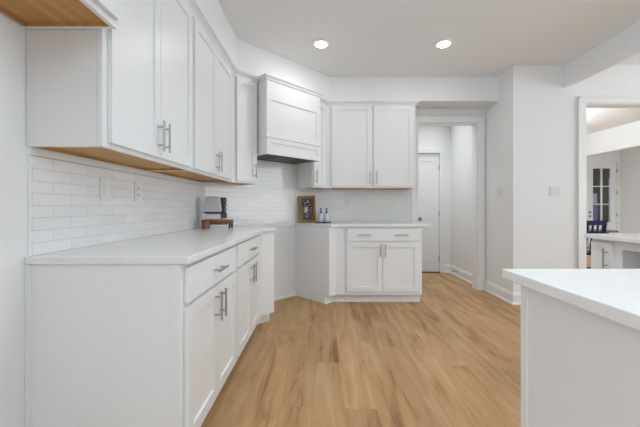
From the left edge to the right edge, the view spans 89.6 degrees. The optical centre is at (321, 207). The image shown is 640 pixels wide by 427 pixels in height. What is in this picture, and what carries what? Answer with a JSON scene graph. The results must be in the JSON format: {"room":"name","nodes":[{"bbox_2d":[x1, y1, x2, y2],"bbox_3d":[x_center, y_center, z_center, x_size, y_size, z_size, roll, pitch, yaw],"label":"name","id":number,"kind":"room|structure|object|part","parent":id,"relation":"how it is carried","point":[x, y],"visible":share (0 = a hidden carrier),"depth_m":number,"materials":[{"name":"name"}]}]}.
{"room":"kitchen","nodes":[
{"label":"kitchen","id":0,"kind":"room"},
{"bbox_2d":[0,11,204,426],"bbox_3d":[-1.227,-0.260,0.150,0.120,2.735,6.300,0,0,0],"label":"wall","id":1,"kind":"structure","parent":0,"point":[13,148],"depth_m":1.22,"materials":[{"name":"white paint"}]},
{"bbox_2d":[0,0,119,28],"bbox_3d":[-0.976,-1.013,0.805,0.380,0.618,0.928,0,0,0],"label":"upper cabinet","id":2,"kind":"object","parent":1,"relation":"attached to","point":[32,14],"visible":1,"depth_m":1.20,"materials":[{"name":"white paint"}]},
{"bbox_3d":[-0.989,-0.724,0.805,0.330,0.012,0.898,0,0,0],"label":"panel","id":3,"kind":"part","parent":2,"relation":"part of","materials":[{"name":"brown wood"}]},
{"bbox_3d":[-0.815,-1.013,0.805,0.018,0.618,0.928,0,0,0],"label":"frame","id":4,"kind":"part","parent":2,"relation":"part of","materials":[{"name":"white paint"}]},
{"bbox_3d":[-0.796,-1.001,1.030,0.019,0.542,0.448,0,0,0],"label":"door","id":5,"kind":"part","parent":2,"relation":"part of","materials":[{"name":"white paint"}]},
{"bbox_2d":[26,0,192,170],"bbox_3d":[-0.986,-0.782,1.702,0.359,1.080,0.864,0,0,0],"label":"upper cabinet","id":6,"kind":"object","parent":1,"relation":"attached to","point":[123,95],"visible":0.93,"depth_m":1.40,"materials":[{"name":"white paint"}]},
{"bbox_3d":[-1.015,-0.782,1.274,0.300,1.080,0.008,0,0,0],"label":"panel","id":7,"kind":"part","parent":6,"relation":"part of","materials":[{"name":"white paint"}]},
{"bbox_3d":[-1.018,-0.262,1.706,0.270,0.012,0.826,0,0,0],"label":"panel","id":8,"kind":"part","parent":6,"relation":"part of","materials":[{"name":"brown wood"}]},
{"bbox_3d":[-0.855,-0.767,1.496,0.019,1.010,0.393,0,0,0],"label":"door","id":9,"kind":"part","parent":6,"relation":"part of","materials":[{"name":"white paint"}]},
{"bbox_3d":[-0.874,-0.782,1.706,0.018,1.080,0.856,0,0,0],"label":"frame","id":10,"kind":"part","parent":6,"relation":"part of","materials":[{"name":"white paint"}]},
{"bbox_3d":[-0.825,-0.370,1.665,0.038,0.155,0.012,0,0,0],"label":"handle","id":11,"kind":"part","parent":6,"relation":"part of","materials":[{"name":"silver metal"}]},
{"bbox_3d":[-0.825,-0.370,1.725,0.038,0.155,0.012,0,0,0],"label":"handle","id":12,"kind":"part","parent":6,"relation":"part of","materials":[{"name":"silver metal"}]},
{"bbox_3d":[-0.855,-0.767,1.905,0.019,1.010,0.415,0,0,0],"label":"door","id":13,"kind":"part","parent":6,"relation":"part of","materials":[{"name":"white paint"}]},
{"bbox_2d":[27,147,204,185],"bbox_3d":[-1.160,-0.226,2.239,0.014,0.031,1.922,0,0,0],"label":"rail","id":14,"kind":"object","parent":1,"relation":"attached to","point":[33,151],"visible":1,"depth_m":1.66,"materials":[{"name":"white paint"}]},
{"bbox_2d":[31,155,205,255],"bbox_3d":[-1.163,-0.007,2.254,0.008,0.402,1.938,0,0,0],"label":"tiled wall","id":15,"kind":"structure","parent":1,"relation":"attached to","point":[68,212],"depth_m":1.67,"materials":[{"name":"white tile"}]},
{"bbox_2d":[27,155,30,255],"bbox_3d":[-1.163,-0.008,1.280,0.008,0.404,0.009,0,0,0],"label":"trim","id":16,"kind":"structure","parent":15,"relation":"attached to","point":[28,156],"depth_m":1.28,"materials":[{"name":"white paint"}]},
{"bbox_2d":[100,177,109,200],"bbox_3d":[-1.154,-0.098,1.720,0.009,0.120,0.076,0,0,0],"label":"light switch","id":17,"kind":"object","parent":15,"relation":"attached to","point":[104,182],"visible":1,"depth_m":1.71,"materials":[{"name":"white plastic"}]},
{"bbox_2d":[134,182,141,201],"bbox_3d":[-1.154,-0.098,2.030,0.009,0.120,0.076,0,0,0],"label":"wall outlet","id":18,"kind":"object","parent":15,"relation":"attached to","point":[137,186],"visible":1,"depth_m":2.02,"materials":[{"name":"white plastic"}]},
{"bbox_2d":[151,18,231,181],"bbox_3d":[-0.986,-0.782,2.616,0.359,1.080,0.958,0,0,0],"label":"upper cabinet","id":19,"kind":"object","parent":1,"relation":"attached to","point":[212,77],"visible":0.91,"depth_m":2.50,"materials":[{"name":"white paint"}]},
{"bbox_3d":[-1.018,-0.262,2.616,0.270,0.012,0.928,0,0,0],"label":"panel","id":20,"kind":"part","parent":19,"relation":"part of","materials":[{"name":"brown wood"}]},
{"bbox_3d":[-0.855,-0.767,2.378,0.019,1.010,0.439,0,0,0],"label":"door","id":21,"kind":"part","parent":19,"relation":"part of","materials":[{"name":"white paint"}]},
{"bbox_3d":[-0.874,-0.782,2.616,0.018,1.080,0.958,0,0,0],"label":"frame","id":22,"kind":"part","parent":19,"relation":"part of","materials":[{"name":"white paint"}]},
{"bbox_3d":[-0.825,-0.370,2.570,0.038,0.155,0.012,0,0,0],"label":"handle","id":23,"kind":"part","parent":19,"relation":"part of","materials":[{"name":"silver metal"}]},
{"bbox_3d":[-0.825,-0.370,2.630,0.038,0.155,0.012,0,0,0],"label":"handle","id":24,"kind":"part","parent":19,"relation":"part of","materials":[{"name":"silver metal"}]},
{"bbox_3d":[-0.855,-0.767,2.826,0.019,1.010,0.449,0,0,0],"label":"door","id":25,"kind":"part","parent":19,"relation":"part of","materials":[{"name":"white paint"}]},
{"bbox_2d":[207,160,316,297],"bbox_3d":[-0.658,-0.260,3.817,0.120,2.735,1.558,0,0,45],"label":"wall","id":26,"kind":"structure","parent":0,"point":[284,238],"depth_m":3.94,"materials":[{"name":"white paint"}]},
{"bbox_2d":[202,75,256,184],"bbox_3d":[-0.925,-0.782,3.215,0.508,1.080,0.351,0,0,-45],"label":"upper cabinet","id":27,"kind":"object","parent":26,"relation":"attached to","point":[244,92],"visible":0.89,"depth_m":3.19,"materials":[{"name":"white paint"}]},
{"bbox_3d":[-0.941,-0.253,3.232,0.454,0.006,0.270,0,0,-45],"label":"panel","id":28,"kind":"part","parent":27,"relation":"part of","materials":[{"name":"brown wood"}]},
{"bbox_3d":[-0.745,-0.767,3.215,0.229,1.010,0.019,0,0,-45],"label":"door","id":29,"kind":"part","parent":27,"relation":"part of","materials":[{"name":"white paint"}]},
{"bbox_2d":[205,160,316,227],"bbox_3d":[-0.613,-0.145,3.771,0.008,0.782,1.558,0,0,45],"label":"tiled wall","id":30,"kind":"structure","parent":26,"relation":"attached to","point":[246,205],"depth_m":3.74,"materials":[{"name":"white tile"}]},
{"bbox_2d":[274,293,295,300],"bbox_3d":[-0.595,1.093,3.785,0.014,0.030,0.771,0,0,45],"label":"baseboard","id":31,"kind":"structure","parent":26,"relation":"attached to","point":[293,294],"depth_m":3.92,"materials":[{"name":"white paint"}]},
{"bbox_2d":[257,73,323,164],"bbox_3d":[-0.427,-0.929,3.619,0.818,0.786,0.483,0,0,-45],"label":"range hood","id":32,"kind":"object","parent":26,"relation":"attached to","point":[288,112],"visible":0.87,"depth_m":3.41,"materials":[{"name":"white paint"}]},
{"bbox_3d":[-0.303,-1.301,3.495,0.818,0.044,0.132,0,0,-45],"label":"crown","id":33,"kind":"part","parent":32,"relation":"part of","materials":[{"name":"white paint"}]},
{"bbox_3d":[-0.287,-1.020,3.479,0.750,0.605,0.020,0,0,-45],"label":"panel","id":34,"kind":"part","parent":32,"relation":"part of","materials":[{"name":"white paint"}]},
{"bbox_2d":[296,103,329,188],"bbox_3d":[-0.025,-0.782,4.115,0.489,1.080,0.352,0,0,-45],"label":"upper cabinet","id":35,"kind":"object","parent":26,"relation":"attached to","point":[313,175],"visible":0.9,"depth_m":3.97,"materials":[{"name":"white paint"}]},
{"bbox_3d":[-0.031,-0.767,3.929,0.019,1.010,0.193,0,0,45],"label":"door","id":36,"kind":"part","parent":35,"relation":"part of","materials":[{"name":"white paint"}]},
{"bbox_2d":[193,0,497,108],"bbox_3d":[-0.547,-1.474,1.176,2.773,0.303,7.967,0,0,24],"label":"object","id":37,"kind":"structure","parent":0,"point":[432,92],"depth_m":4.00,"materials":[{"name":"white paint"}]},
{"bbox_2d":[184,0,258,82],"bbox_3d":[-0.748,-1.300,2.300,0.235,0.044,2.030,0,0,0],"label":"trim","id":38,"kind":"structure","parent":37,"relation":"attached to","point":[196,13],"depth_m":2.55,"materials":[{"name":"white paint"}]},
{"bbox_2d":[201,246,590,426],"bbox_3d":[3.710,1.138,3.135,10.020,0.060,12.270,0,0,0],"label":"floor","id":39,"kind":"structure","parent":0,"point":[451,357],"depth_m":2.24,"materials":[{"name":"brown wood"}]},
{"bbox_2d":[25,245,235,426],"bbox_3d":[-0.832,0.666,1.655,0.669,0.883,0.779,0,0,0],"label":"base cabinet","id":40,"kind":"object","parent":39,"relation":"on","point":[107,345],"visible":0.97,"depth_m":1.27,"materials":[{"name":"white paint"}]},
{"bbox_3d":[-0.861,0.666,1.270,0.610,0.883,0.011,0,0,0],"label":"panel","id":41,"kind":"part","parent":40,"relation":"part of","materials":[{"name":"white paint"}]},
{"bbox_2d":[25,225,275,263],"bbox_3d":[-0.801,0.209,2.388,0.731,0.030,2.253,0,0,0],"label":"countertop","id":42,"kind":"structure","parent":40,"relation":"on","point":[192,245],"depth_m":1.49,"materials":[{"name":"white stone"}]},
{"bbox_2d":[203,221,208,228],"bbox_3d":[-1.040,0.158,2.905,0.056,0.072,0.056,0,0,0],"label":"jar","id":43,"kind":"object","parent":42,"relation":"on","point":[205,223],"visible":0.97,"depth_m":2.88,"materials":[{"name":"brown wood"}]},
{"bbox_2d":[201,219,232,228],"bbox_3d":[-0.970,0.153,3.015,0.260,0.080,0.150,0,0,-6],"label":"wooden stand","id":44,"kind":"object","parent":42,"relation":"on","point":[222,221],"visible":0.77,"depth_m":2.95,"materials":[{"name":"brown wood"}]},
{"bbox_2d":[203,196,226,219],"bbox_3d":[-0.984,0.005,3.013,0.215,0.215,0.143,0,0,-6],"label":"countertop appliance","id":45,"kind":"object","parent":44,"relation":"on","point":[214,208],"visible":1,"depth_m":2.95,"materials":[{"name":"white plastic"}]},
{"bbox_3d":[-0.908,0.074,3.008,0.042,0.054,0.060,0,0,-6],"label":"drip handle","id":46,"kind":"part","parent":45,"relation":"part of","materials":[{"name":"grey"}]},
{"bbox_3d":[-0.915,-0.022,3.007,0.043,0.139,0.070,0,0,-6],"label":"control panel","id":47,"kind":"part","parent":45,"relation":"part of","materials":[{"name":"black plastic"}]},
{"bbox_3d":[-0.546,0.685,1.478,0.019,0.566,0.357,0,0,0],"label":"door","id":48,"kind":"part","parent":40,"relation":"part of","materials":[{"name":"white paint"}]},
{"bbox_3d":[-0.565,0.617,1.660,0.018,0.783,0.768,0,0,0],"label":"frame","id":49,"kind":"part","parent":40,"relation":"part of","materials":[{"name":"white paint"}]},
{"bbox_3d":[-0.546,0.314,1.661,0.019,0.144,0.723,0,0,0],"label":"drawer","id":50,"kind":"part","parent":40,"relation":"part of","materials":[{"name":"white paint"}]},
{"bbox_3d":[-0.516,0.496,1.623,0.038,0.145,0.012,0,0,0],"label":"handle","id":51,"kind":"part","parent":40,"relation":"part of","materials":[{"name":"silver metal"}]},
{"bbox_3d":[-0.516,0.314,1.660,0.038,0.012,0.155,0,0,0],"label":"handle","id":52,"kind":"part","parent":40,"relation":"part of","materials":[{"name":"silver metal"}]},
{"bbox_3d":[-0.516,0.496,1.695,0.038,0.145,0.012,0,0,0],"label":"handle","id":53,"kind":"part","parent":40,"relation":"part of","materials":[{"name":"silver metal"}]},
{"bbox_3d":[-0.546,0.685,1.842,0.019,0.566,0.362,0,0,0],"label":"door","id":54,"kind":"part","parent":40,"relation":"part of","materials":[{"name":"white paint"}]},
{"bbox_2d":[234,234,260,361],"bbox_3d":[-0.831,0.666,2.453,0.667,0.883,0.813,0,0,0],"label":"base cabinet","id":55,"kind":"object","parent":39,"relation":"on","point":[248,257],"visible":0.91,"depth_m":2.36,"materials":[{"name":"white paint"}]},
{"bbox_3d":[-0.546,0.685,2.256,0.019,0.566,0.373,0,0,0],"label":"door","id":56,"kind":"part","parent":55,"relation":"part of","materials":[{"name":"white paint"}]},
{"bbox_3d":[-0.546,0.314,2.453,0.019,0.144,0.765,0,0,0],"label":"drawer","id":57,"kind":"part","parent":55,"relation":"part of","materials":[{"name":"white paint"}]},
{"bbox_3d":[-0.516,0.496,2.407,0.038,0.145,0.012,0,0,0],"label":"handle","id":58,"kind":"part","parent":55,"relation":"part of","materials":[{"name":"silver metal"}]},
{"bbox_3d":[-0.546,0.685,2.641,0.019,0.566,0.388,0,0,0],"label":"door","id":59,"kind":"part","parent":55,"relation":"part of","materials":[{"name":"white paint"}]},
{"bbox_2d":[258,231,273,323],"bbox_3d":[-0.811,0.666,3.189,0.710,0.883,0.656,0,0,0],"label":"filler panel","id":60,"kind":"object","parent":39,"relation":"on","point":[267,238],"visible":0.19,"depth_m":3.05,"materials":[{"name":"white paint"}]},
{"bbox_2d":[296,225,344,303],"bbox_3d":[-0.027,0.666,3.985,0.598,0.883,0.678,0,0,0],"label":"base cabinet","id":61,"kind":"object","parent":39,"relation":"on","point":[320,251],"visible":0.84,"depth_m":3.76,"materials":[{"name":"white paint"}]},
{"bbox_3d":[0.146,1.100,3.766,0.255,0.016,0.064,0,0,-22],"label":"shoe moulding","id":62,"kind":"part","parent":61,"relation":"part of","materials":[{"name":"white paint"}]},
{"bbox_2d":[345,227,421,301],"bbox_3d":[0.717,0.666,3.993,0.886,0.883,0.663,0,0,0],"label":"base cabinet","id":63,"kind":"object","parent":39,"relation":"on","point":[383,264],"visible":0.96,"depth_m":3.71,"materials":[{"name":"white paint"}]},
{"bbox_2d":[296,222,431,226],"bbox_3d":[0.473,0.209,3.975,1.595,0.030,0.699,0,0,0],"label":"countertop","id":64,"kind":"structure","parent":63,"relation":"on","point":[332,224],"depth_m":3.69,"materials":[{"name":"white stone"}]},
{"bbox_2d":[298,195,316,222],"bbox_3d":[-0.175,0.022,4.056,0.225,0.349,0.075,0,0,-10],"label":"picture frame","id":65,"kind":"object","parent":64,"relation":"on","point":[307,205],"visible":0.99,"depth_m":4.05,"materials":[{"name":"brown wood"}]},
{"bbox_3d":[-0.176,0.022,4.059,0.147,0.277,0.025,-3,-6,-10],"label":"frame","id":66,"kind":"part","parent":65,"relation":"part of","materials":[{"name":"brown wood"}]},
{"bbox_2d":[303,200,312,218],"bbox_3d":[-0.176,0.026,4.065,0.124,0.244,0.035,0,0,-10],"label":"print","id":67,"kind":"object","parent":65,"relation":"attached to","point":[307,204],"depth_m":4.06,"materials":[{"name":"multicoloured paper"}]},
{"bbox_3d":[0.024,0.188,4.045,0.196,0.012,0.080,0,0,0],"label":"soap tray","id":68,"kind":"object","parent":64,"relation":"on","visible":0},
{"bbox_2d":[318,208,323,221],"bbox_3d":[-0.008,0.096,4.045,0.070,0.170,0.070,0,0,0],"label":"soap bottle","id":69,"kind":"object","parent":68,"relation":"on","point":[320,216],"visible":1,"depth_m":4.02,"materials":[{"name":"white plastic"}]},
{"bbox_2d":[324,208,328,221],"bbox_3d":[0.063,0.096,4.045,0.070,0.170,0.070,0,0,0],"label":"soap bottle","id":70,"kind":"object","parent":68,"relation":"on","point":[326,215],"visible":1,"depth_m":4.02,"materials":[{"name":"white plastic"}]},
{"bbox_3d":[0.497,0.684,3.710,0.408,0.564,0.019,0,0,0],"label":"door","id":71,"kind":"part","parent":63,"relation":"part of","materials":[{"name":"white paint"}]},
{"bbox_3d":[0.717,1.100,3.789,0.886,0.016,0.012,0,0,0],"label":"shoe moulding","id":72,"kind":"part","parent":63,"relation":"part of","materials":[{"name":"white paint"}]},
{"bbox_3d":[0.710,0.313,3.710,0.834,0.142,0.019,0,0,0],"label":"drawer","id":73,"kind":"part","parent":63,"relation":"part of","materials":[{"name":"white paint"}]},
{"bbox_3d":[0.916,0.684,3.710,0.422,0.564,0.019,0,0,0],"label":"door","id":74,"kind":"part","parent":63,"relation":"part of","materials":[{"name":"white paint"}]},
{"bbox_2d":[521,285,639,426],"bbox_3d":[1.093,0.666,0.070,0.974,0.883,1.840,0,0,0],"label":"kitchen island","id":75,"kind":"object","parent":39,"relation":"on","point":[580,367],"visible":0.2,"depth_m":0.79,"materials":[{"name":"white paint"}]},
{"bbox_2d":[502,269,639,330],"bbox_3d":[1.097,0.209,0.061,1.047,0.030,1.922,0,0,0],"label":"island countertop","id":76,"kind":"structure","parent":75,"relation":"on","point":[611,294],"depth_m":0.80,"materials":[{"name":"white stone"}]},
{"bbox_2d":[586,221,606,268],"bbox_3d":[3.790,0.646,4.747,0.411,0.926,0.506,0,0,0],"label":"dining chair","id":77,"kind":"object","parent":39,"relation":"on","point":[603,223],"visible":0.27,"depth_m":4.51,"materials":[{"name":"blue paint"}]},
{"bbox_3d":[3.790,0.215,4.511,0.410,0.065,0.026,0,0,0],"label":"rail","id":78,"kind":"part","parent":77,"relation":"part of","materials":[{"name":"blue paint"}]},
{"bbox_2d":[589,228,618,232],"bbox_3d":[3.940,0.731,5.290,1.220,0.755,0.720,0,0,0],"label":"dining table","id":79,"kind":"object","parent":39,"relation":"on","point":[607,231],"visible":0.1,"depth_m":4.94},
{"bbox_2d":[591,238,639,268],"bbox_3d":[2.281,0.666,1.365,0.659,0.883,2.050,0,0,0],"label":"bar cabinet","id":80,"kind":"object","parent":39,"relation":"on","point":[605,254],"visible":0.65,"depth_m":2.21,"materials":[{"name":"white paint"}]},
{"bbox_3d":[2.000,0.610,2.293,0.019,0.727,0.170,0,0,0],"label":"door","id":81,"kind":"part","parent":80,"relation":"part of","materials":[{"name":"white paint"}]},
{"bbox_3d":[1.970,0.356,2.238,0.038,0.145,0.012,0,0,0],"label":"handle","id":82,"kind":"part","parent":80,"relation":"part of","materials":[{"name":"silver metal"}]},
{"bbox_2d":[584,233,639,243],"bbox_3d":[2.341,0.209,1.354,0.758,0.030,2.108,0,0,0],"label":"countertop","id":83,"kind":"structure","parent":80,"relation":"on","point":[622,237],"depth_m":2.23,"materials":[{"name":"white stone"}]},
{"bbox_2d":[317,109,484,289],"bbox_3d":[1.024,-0.260,4.386,2.348,2.735,0.122,0,0,0],"label":"wall","id":84,"kind":"structure","parent":0,"point":[418,112],"depth_m":4.33,"materials":[{"name":"white paint"}]},
{"bbox_2d":[317,190,409,221],"bbox_3d":[0.566,-0.024,4.321,1.262,0.434,0.008,0,0,0],"label":"tiled wall","id":85,"kind":"structure","parent":84,"relation":"attached to","point":[366,205],"depth_m":4.32,"materials":[{"name":"white tile"}]},
{"bbox_2d":[410,190,410,221],"bbox_3d":[1.195,-0.024,4.320,0.010,0.434,0.010,0,0,0],"label":"trim","id":86,"kind":"structure","parent":85,"relation":"attached to","point":[410,190],"depth_m":4.32,"materials":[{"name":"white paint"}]},
{"bbox_2d":[330,105,414,188],"bbox_3d":[0.644,-0.782,4.148,1.061,1.080,0.353,0,0,0],"label":"upper cabinet","id":87,"kind":"object","parent":84,"relation":"attached to","point":[372,146],"visible":0.95,"depth_m":4.02,"materials":[{"name":"white paint"}]},
{"bbox_3d":[0.382,-0.767,4.020,0.498,1.010,0.019,0,0,0],"label":"door","id":88,"kind":"part","parent":87,"relation":"part of","materials":[{"name":"white paint"}]},
{"bbox_2d":[320,98,419,106],"bbox_3d":[0.550,-1.300,4.073,1.396,0.044,0.338,0,0,-7],"label":"trim","id":89,"kind":"structure","parent":87,"relation":"attached to","point":[322,101],"depth_m":4.00,"materials":[{"name":"white paint"}]},
{"bbox_3d":[0.901,-0.767,4.020,0.497,1.010,0.019,0,0,0],"label":"door","id":90,"kind":"part","parent":87,"relation":"part of","materials":[{"name":"white paint"}]},
{"bbox_2d":[411,116,484,289],"bbox_3d":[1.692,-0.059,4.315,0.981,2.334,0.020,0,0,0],"label":"trim","id":91,"kind":"structure","parent":84,"relation":"attached to","point":[480,120],"depth_m":4.30,"materials":[{"name":"white paint"}]},
{"bbox_2d":[218,0,639,150],"bbox_3d":[3.710,-1.667,3.200,10.020,0.080,12.400,0,0,0],"label":"ceiling","id":92,"kind":"structure","parent":0,"point":[368,38],"depth_m":3.01,"materials":[{"name":"white paint"}]},
{"bbox_2d":[311,38,330,48],"bbox_3d":[-0.005,-1.615,3.195,0.206,0.024,0.206,0,0,0],"label":"recessed light","id":93,"kind":"object","parent":92,"relation":"in","point":[319,43],"visible":1,"depth_m":3.17,"materials":[{"name":"white paint"}]},
{"bbox_2d":[433,38,454,48],"bbox_3d":[1.212,-1.615,3.195,0.206,0.024,0.206,0,0,0],"label":"recessed light","id":94,"kind":"object","parent":92,"relation":"in","point":[444,43],"visible":1,"depth_m":3.17,"materials":[{"name":"white paint"}]},
{"bbox_2d":[563,21,639,87],"bbox_3d":[2.796,-1.500,0.845,0.060,0.252,5.689,0,0,0],"label":"ceiling beam","id":95,"kind":"structure","parent":92,"relation":"attached to","point":[625,44],"depth_m":3.16,"materials":[{"name":"white paint"}]},
{"bbox_2d":[586,120,639,156],"bbox_3d":[6.030,-1.393,6.544,0.180,0.466,5.408,0,0,0],"label":"ceiling beam","id":96,"kind":"structure","parent":92,"relation":"attached to","point":[627,136],"depth_m":6.55,"materials":[{"name":"white paint"}]},
{"bbox_2d":[418,126,449,271],"bbox_3d":[1.684,-0.260,5.550,1.028,2.735,0.120,0,0,0],"label":"wall","id":97,"kind":"structure","parent":0,"point":[429,137],"depth_m":5.49,"materials":[{"name":"white paint"}]},
{"bbox_2d":[418,153,439,271],"bbox_3d":[1.802,0.086,5.484,0.428,2.020,0.106,0,0,0],"label":"door","id":98,"kind":"structure","parent":97,"relation":"in","point":[428,163],"depth_m":5.50,"materials":[{"name":"white paint"}]},
{"bbox_2d":[418,149,443,272],"bbox_3d":[1.798,0.053,5.480,0.577,2.110,0.020,0,0,0],"label":"trim","id":99,"kind":"structure","parent":97,"relation":"attached to","point":[441,151],"depth_m":5.47,"materials":[{"name":"white paint"}]},
{"bbox_2d":[450,66,523,291],"bbox_3d":[2.259,-0.260,4.655,0.122,2.735,1.930,0,0,0],"label":"wall","id":100,"kind":"structure","parent":0,"point":[504,119],"depth_m":4.00,"materials":[{"name":"white paint"}]},
{"bbox_2d":[444,265,471,283],"bbox_3d":[2.143,1.041,4.970,0.109,0.134,1.041,0,0,0],"label":"baseboard","id":101,"kind":"structure","parent":100,"relation":"attached to","point":[462,274],"depth_m":5.11,"materials":[{"name":"white paint"}]},
{"bbox_2d":[496,187,501,196],"bbox_3d":[2.192,-0.192,3.985,0.009,0.118,0.118,0,0,0],"label":"light switch","id":102,"kind":"object","parent":100,"relation":"attached to","point":[498,189],"visible":1,"depth_m":3.98,"materials":[{"name":"white plastic"}]},
{"bbox_2d":[484,281,520,304],"bbox_3d":[2.550,1.041,3.983,0.755,0.134,0.639,0,0,0],"label":"baseboard","id":103,"kind":"structure","parent":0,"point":[514,298],"depth_m":3.86,"materials":[{"name":"white paint"}]},
{"bbox_2d":[524,66,639,268],"bbox_3d":[5.520,-0.260,3.760,6.400,2.735,0.140,0,0,0],"label":"wall","id":104,"kind":"structure","parent":0,"point":[550,109],"depth_m":3.69,"materials":[{"name":"white paint"}]},
{"bbox_2d":[550,186,560,195],"bbox_3d":[2.676,-0.190,3.684,0.120,0.118,0.009,0,0,0],"label":"light switch","id":105,"kind":"object","parent":104,"relation":"attached to","point":[554,190],"visible":1,"depth_m":3.68,"materials":[{"name":"white plastic"}]},
{"bbox_2d":[578,96,639,268],"bbox_3d":[4.710,-0.079,3.747,3.561,2.374,0.165,0,0,0],"label":"trim","id":106,"kind":"structure","parent":104,"relation":"attached to","point":[584,102],"depth_m":3.67,"materials":[{"name":"white paint"}]},
{"bbox_2d":[593,169,609,192],"bbox_3d":[10.400,-0.652,12.250,4.400,3.680,0.100,0,0,0],"label":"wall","id":107,"kind":"structure","parent":0,"point":[594,170],"depth_m":12.20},
{"bbox_2d":[586,151,620,232],"bbox_3d":[5.450,-0.260,9.320,6.300,2.735,0.140,0,0,0],"label":"wall","id":108,"kind":"structure","parent":0,"point":[614,156],"depth_m":9.25,"materials":[{"name":"white paint"}]},
{"bbox_2d":[588,163,617,245],"bbox_3d":[8.072,-0.093,9.265,0.865,2.379,0.100,0,0,0],"label":"door","id":109,"kind":"structure","parent":108,"relation":"in","point":[611,225],"depth_m":9.27,"materials":[{"name":"white paint"}]},
{"bbox_2d":[586,161,619,245],"bbox_3d":[8.055,-0.115,9.241,0.999,2.445,0.018,0,0,0],"label":"trim","id":110,"kind":"structure","parent":108,"relation":"attached to","point":[587,162],"depth_m":9.23,"materials":[{"name":"white paint"}]},
{"bbox_2d":[621,147,639,232],"bbox_3d":[8.660,-0.260,6.610,0.120,2.735,5.560,0,0,0],"label":"wall","id":111,"kind":"structure","parent":0,"point":[630,158],"depth_m":8.96,"materials":[{"name":"white paint"}]},
{"label":"outside","id":112,"kind":"structure","parent":0,"visible":0},
{"bbox_3d":[10.450,1.228,12.205,4.500,0.080,5.590,0,0,0],"label":"ground","id":113,"kind":"structure","parent":112,"visible":0},
{"bbox_2d":[593,205,596,220],"bbox_3d":[9.750,0.538,11.650,0.400,1.300,0.100,0,0,0],"label":"fence","id":114,"kind":"object","parent":113,"relation":"on","point":[594,206],"visible":0.02,"depth_m":11.60,"materials":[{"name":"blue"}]},
{"bbox_2d":[593,193,596,203],"bbox_3d":[9.750,-0.312,11.650,0.360,0.400,0.096,0,0,0],"label":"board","id":115,"kind":"object","parent":114,"relation":"on","point":[594,194],"visible":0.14,"depth_m":11.60,"materials":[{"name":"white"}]},
{"bbox_2d":[597,169,608,221],"bbox_3d":[9.645,-0.352,11.025,0.350,3.080,0.050,0,0,0],"label":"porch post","id":116,"kind":"object","parent":113,"relation":"on","point":[605,172],"visible":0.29,"depth_m":11.00,"materials":[{"name":"white wood"}]},
{"bbox_2d":[609,179,609,221],"bbox_3d":[9.465,0.123,10.520,0.130,2.130,0.040,0,0,0],"label":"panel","id":117,"kind":"object","parent":113,"relation":"on","point":[609,179],"visible":0.21,"depth_m":10.51,"materials":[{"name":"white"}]}
]}

